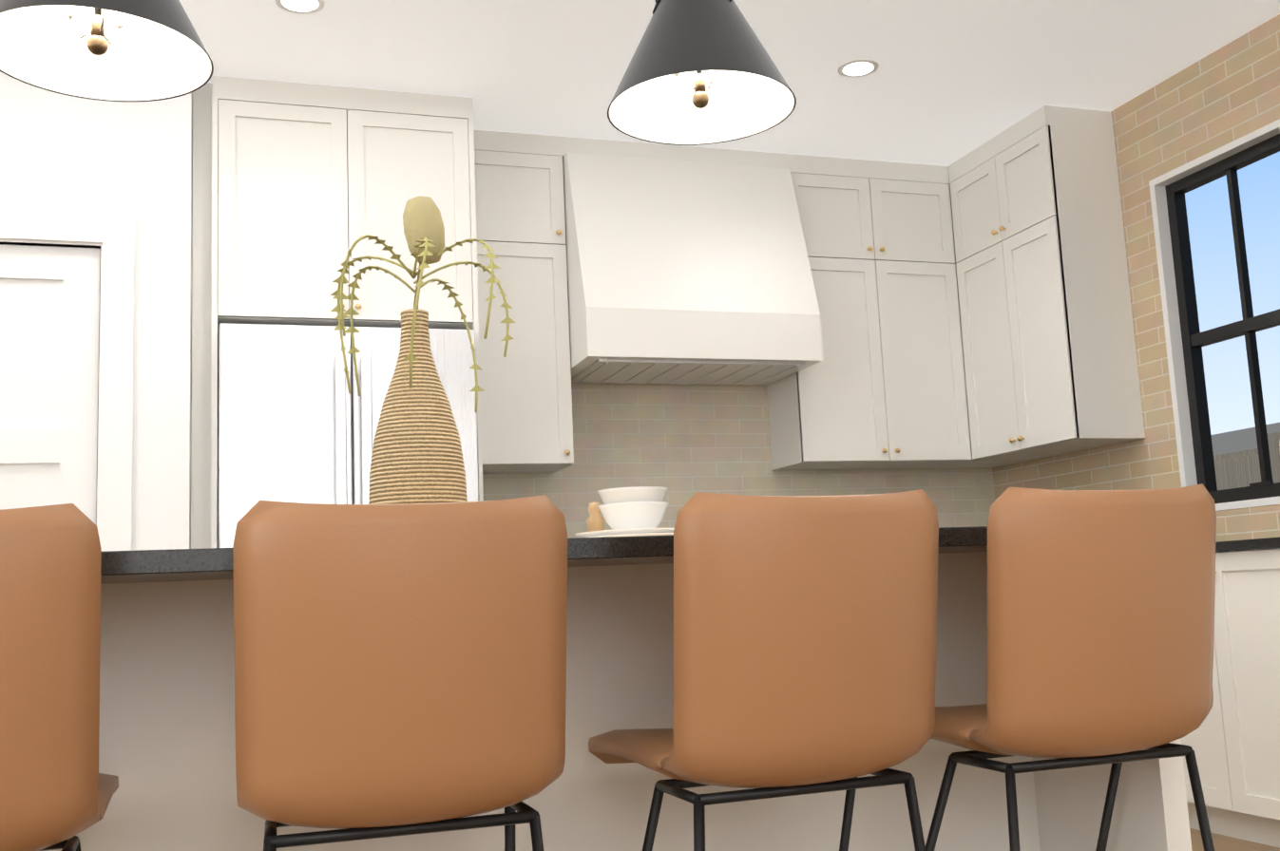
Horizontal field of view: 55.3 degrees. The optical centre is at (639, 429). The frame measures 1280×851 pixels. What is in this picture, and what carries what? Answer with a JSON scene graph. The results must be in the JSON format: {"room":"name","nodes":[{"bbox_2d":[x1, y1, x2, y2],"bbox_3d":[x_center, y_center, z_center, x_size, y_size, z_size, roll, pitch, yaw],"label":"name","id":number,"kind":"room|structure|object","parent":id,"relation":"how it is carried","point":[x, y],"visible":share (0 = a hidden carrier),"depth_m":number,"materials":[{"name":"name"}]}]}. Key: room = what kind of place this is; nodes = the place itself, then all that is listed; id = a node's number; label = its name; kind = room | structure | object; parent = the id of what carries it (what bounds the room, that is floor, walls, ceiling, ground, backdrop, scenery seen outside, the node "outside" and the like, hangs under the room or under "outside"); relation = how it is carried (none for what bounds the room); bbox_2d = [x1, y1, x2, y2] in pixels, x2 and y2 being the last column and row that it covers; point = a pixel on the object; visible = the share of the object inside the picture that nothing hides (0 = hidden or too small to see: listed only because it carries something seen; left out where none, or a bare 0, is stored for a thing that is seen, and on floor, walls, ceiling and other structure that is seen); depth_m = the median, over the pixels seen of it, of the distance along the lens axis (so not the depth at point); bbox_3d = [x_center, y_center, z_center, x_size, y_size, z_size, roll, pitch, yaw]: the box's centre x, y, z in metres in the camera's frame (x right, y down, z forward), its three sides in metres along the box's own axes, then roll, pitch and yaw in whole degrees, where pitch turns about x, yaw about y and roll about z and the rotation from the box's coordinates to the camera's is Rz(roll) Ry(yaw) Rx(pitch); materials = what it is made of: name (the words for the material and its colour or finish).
{"room":"kitchen","nodes":[
{"label":"kitchen","id":0,"kind":"room"},
{"bbox_2d":[0,71,192,551],"bbox_3d":[-4.371,0.090,3.353,5.890,2.810,0.120,0,-8,-18],"label":"wall","id":1,"kind":"structure","parent":0,"point":[59,152],"depth_m":4.24,"materials":[{"name":"white paint"}]},
{"bbox_2d":[0,209,134,552],"bbox_3d":[-2.181,0.371,4.007,0.956,2.238,0.162,0,-8,-18],"label":"door frame","id":2,"kind":"structure","parent":1,"relation":"attached to","point":[66,336],"depth_m":4.15,"materials":[{"name":"white paint"}]},
{"bbox_2d":[190,126,192,549],"bbox_3d":[-1.741,0.142,4.591,0.120,2.810,0.600,0,-8,-18],"label":"wall","id":3,"kind":"structure","parent":0,"point":[191,329],"depth_m":4.40,"materials":[{"name":"white paint"}]},
{"bbox_2d":[179,0,1279,166],"bbox_3d":[-1.150,-1.814,1.095,10.600,0.060,11.100,0,-8,-18],"label":"ceiling","id":4,"kind":"structure","parent":0,"point":[946,83],"depth_m":4.50,"materials":[{"name":"white paint"}]},
{"bbox_2d":[0,0,213,101],"bbox_3d":[-1.036,-1.152,2.350,0.412,0.919,0.412,0,-8,-18],"label":"pendant light","id":5,"kind":"object","parent":4,"relation":"hanging from","point":[129,50],"visible":1,"depth_m":2.41,"materials":[{"name":"black metal"}]},
{"bbox_2d":[274,0,324,14],"bbox_3d":[-1.105,-1.389,3.970,0.156,0.005,0.156,0,-8,-18],"label":"recessed light","id":6,"kind":"object","parent":4,"relation":"in","point":[303,7],"visible":1,"depth_m":3.99,"materials":[{"name":"white paint"}]},
{"bbox_2d":[607,0,796,145],"bbox_3d":[0.113,-1.152,2.728,0.412,0.919,0.412,0,-8,-18],"label":"pendant light","id":7,"kind":"object","parent":4,"relation":"hanging from","point":[698,72],"visible":1,"depth_m":2.70,"materials":[{"name":"black metal"}]},
{"bbox_2d":[837,58,878,77],"bbox_3d":[0.833,-1.380,4.669,0.156,0.005,0.156,0,-8,-18],"label":"recessed light","id":8,"kind":"object","parent":4,"relation":"in","point":[856,68],"visible":1,"depth_m":4.66,"materials":[{"name":"white paint"}]},
{"bbox_2d":[482,382,994,538],"bbox_3d":[-2.763,0.193,4.627,9.740,2.810,0.128,0,-8,-18],"label":"wall","id":9,"kind":"structure","parent":0,"point":[683,444],"depth_m":5.56,"materials":[{"name":"beige tile"}]},
{"bbox_2d":[213,76,369,357],"bbox_3d":[-1.382,-0.804,4.811,0.520,0.901,0.660,0,-8,-18],"label":"upper cabinet","id":10,"kind":"object","parent":9,"relation":"attached to","point":[299,190],"depth_m":4.50,"materials":[{"name":"white paint"}]},
{"bbox_2d":[365,88,479,330],"bbox_3d":[-1.001,-0.804,4.936,0.519,0.901,0.660,0,-8,-18],"label":"upper cabinet","id":11,"kind":"object","parent":9,"relation":"attached to","point":[421,144],"depth_m":4.66,"materials":[{"name":"white paint"}]},
{"bbox_2d":[472,125,573,478],"bbox_3d":[-0.563,-0.532,5.208,0.444,1.406,0.340,0,-8,-18],"label":"upper cabinet","id":12,"kind":"object","parent":9,"relation":"attached to","point":[525,404],"depth_m":5.06,"materials":[{"name":"white paint"}]},
{"bbox_2d":[562,152,822,385],"bbox_3d":[0.172,-0.695,5.342,1.032,0.932,0.590,0,-8,-18],"label":"range hood","id":13,"kind":"object","parent":9,"relation":"attached to","point":[685,273],"visible":0.96,"depth_m":5.12,"materials":[{"name":"white paint"}]},
{"bbox_2d":[764,152,905,470],"bbox_3d":[0.863,-0.532,5.677,0.485,1.406,0.340,0,-8,-18],"label":"upper cabinet","id":14,"kind":"object","parent":9,"relation":"attached to","point":[843,410],"depth_m":5.53,"materials":[{"name":"white paint"}]},
{"bbox_2d":[882,161,977,469],"bbox_3d":[1.208,-0.532,5.790,0.483,1.406,0.340,0,-8,-18],"label":"upper cabinet","id":15,"kind":"object","parent":9,"relation":"attached to","point":[935,418],"depth_m":5.66,"materials":[{"name":"white paint"}]},
{"bbox_2d":[947,459,1031,468],"bbox_3d":[1.573,-0.532,5.910,0.400,1.406,0.340,0,-8,-18],"label":"upper cabinet","id":16,"kind":"object","parent":9,"relation":"attached to","point":[982,464],"depth_m":5.82,"materials":[{"name":"white paint"}]},
{"bbox_2d":[993,14,1279,542],"bbox_3d":[2.439,-0.106,4.157,0.148,2.810,4.070,0,-8,-18],"label":"wall","id":17,"kind":"structure","parent":0,"point":[1227,94],"depth_m":4.95,"materials":[{"name":"beige brick"}]},
{"bbox_2d":[948,132,1075,459],"bbox_3d":[1.720,-0.587,5.556,0.340,1.406,0.429,0,-8,-18],"label":"upper cabinet","id":18,"kind":"object","parent":17,"relation":"attached to","point":[991,348],"depth_m":5.51,"materials":[{"name":"white paint"}]},
{"bbox_2d":[1001,105,1145,451],"bbox_3d":[1.816,-0.631,5.266,0.340,1.406,0.429,0,-8,-18],"label":"upper cabinet","id":19,"kind":"object","parent":17,"relation":"attached to","point":[1047,334],"depth_m":5.09,"materials":[{"name":"white paint"}]},
{"bbox_2d":[1148,118,1279,511],"bbox_3d":[2.290,-0.391,4.606,0.149,1.364,0.689,0,-8,-18],"label":"window","id":20,"kind":"structure","parent":17,"relation":"in","point":[1187,340],"depth_m":4.82,"materials":[{"name":"black metal"}]},
{"bbox_2d":[1189,828,1279,850],"bbox_3d":[-1.022,1.026,0.705,10.600,0.060,11.100,0,-8,-18],"label":"floor","id":21,"kind":"structure","parent":0,"point":[1222,843],"depth_m":3.81,"materials":[{"name":"brown wood"}]},
{"bbox_2d":[0,503,118,850],"bbox_3d":[-0.892,0.606,1.528,0.428,0.984,0.548,0,-8,-19],"label":"stool","id":22,"kind":"object","parent":21,"relation":"on","point":[57,790],"visible":1,"depth_m":1.41,"materials":[{"name":"brown leather"}]},
{"bbox_2d":[218,323,479,548],"bbox_3d":[-1.107,0.592,4.617,0.910,1.870,0.776,0,-8,-18],"label":"fridge","id":23,"kind":"object","parent":21,"relation":"on","point":[297,422],"visible":0.19,"depth_m":4.33,"materials":[{"name":"silver metal"}]},
{"bbox_2d":[232,495,567,850],"bbox_3d":[-0.344,0.607,1.713,0.428,0.984,0.548,0,-8,-17],"label":"stool","id":24,"kind":"object","parent":21,"relation":"on","point":[400,669],"visible":1,"depth_m":1.51,"materials":[{"name":"brown leather"}]},
{"bbox_2d":[44,549,1192,850],"bbox_3d":[-0.390,0.728,2.288,2.410,0.904,1.200,0,-8,-18],"label":"kitchen island","id":25,"kind":"object","parent":21,"relation":"on","point":[166,715],"depth_m":2.16,"materials":[{"name":"paint"}]},
{"bbox_2d":[100,526,987,579],"bbox_3d":[-0.407,0.263,2.342,2.450,0.032,1.220,0,-8,-18],"label":"island countertop","id":26,"kind":"structure","parent":25,"relation":"on","point":[204,562],"depth_m":1.81,"materials":[{"name":"black stone"}]},
{"bbox_2d":[586,502,604,532],"bbox_3d":[-0.103,0.234,2.840,0.048,0.132,0.048,0,-8,-18],"label":"pepper mill","id":27,"kind":"object","parent":26,"relation":"on","point":[595,521],"visible":0.5,"depth_m":2.83,"materials":[{"name":"brown wood"}]},
{"bbox_3d":[-0.207,0.248,2.485,0.873,0.018,0.595,0,-8,-18],"label":"cutting board","id":28,"kind":"object","parent":25,"relation":"on","visible":0},
{"bbox_2d":[330,195,515,504],"bbox_3d":[-0.426,-0.120,2.465,0.382,0.721,0.392,0,-8,-18],"label":"vase","id":29,"kind":"object","parent":28,"relation":"on","point":[417,456],"visible":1,"depth_m":2.40,"materials":[{"name":"brown wicker"}]},
{"bbox_2d":[574,486,674,537],"bbox_3d":[-0.013,0.192,2.663,0.260,0.122,0.260,0,-8,-18],"label":"bowls","id":30,"kind":"object","parent":28,"relation":"on","point":[633,511],"visible":0.62,"depth_m":2.61,"materials":[{"name":"white ceramic"}]},
{"bbox_2d":[588,489,938,850],"bbox_3d":[0.190,0.607,1.889,0.428,0.984,0.548,0,-8,-20],"label":"stool","id":31,"kind":"object","parent":21,"relation":"on","point":[805,637],"visible":1,"depth_m":1.69,"materials":[{"name":"brown leather"}]},
{"bbox_2d":[925,483,1216,850],"bbox_3d":[0.675,0.606,2.043,0.428,0.984,0.548,0,-8,-18],"label":"stool","id":32,"kind":"object","parent":21,"relation":"on","point":[1100,620],"visible":0.94,"depth_m":1.84,"materials":[{"name":"brown leather"}]},
{"bbox_2d":[1181,554,1248,840],"bbox_3d":[2.043,0.874,4.158,0.600,0.906,0.574,0,-8,-18],"label":"base cabinet","id":33,"kind":"object","parent":21,"relation":"on","point":[1215,745],"depth_m":3.86,"materials":[{"name":"white paint"}]},
{"bbox_2d":[1218,550,1279,848],"bbox_3d":[2.184,0.808,3.727,0.600,0.906,0.580,0,-8,-18],"label":"base cabinet","id":34,"kind":"object","parent":21,"relation":"on","point":[1251,579],"depth_m":3.73,"materials":[{"name":"white paint"}]},
{"bbox_2d":[1215,536,1279,554],"bbox_3d":[2.190,0.352,3.670,0.625,0.078,3.431,0,-8,-18],"label":"countertop","id":35,"kind":"structure","parent":34,"relation":"on","point":[1273,544],"depth_m":3.71,"materials":[{"name":"black stone"}]},
{"label":"outside","id":36,"kind":"structure","parent":0,"visible":0},
{"bbox_2d":[1211,422,1279,490],"bbox_3d":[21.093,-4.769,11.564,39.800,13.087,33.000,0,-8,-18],"label":"fence","id":37,"kind":"structure","parent":36,"point":[1235,459],"depth_m":11.09,"materials":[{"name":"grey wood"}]}
]}

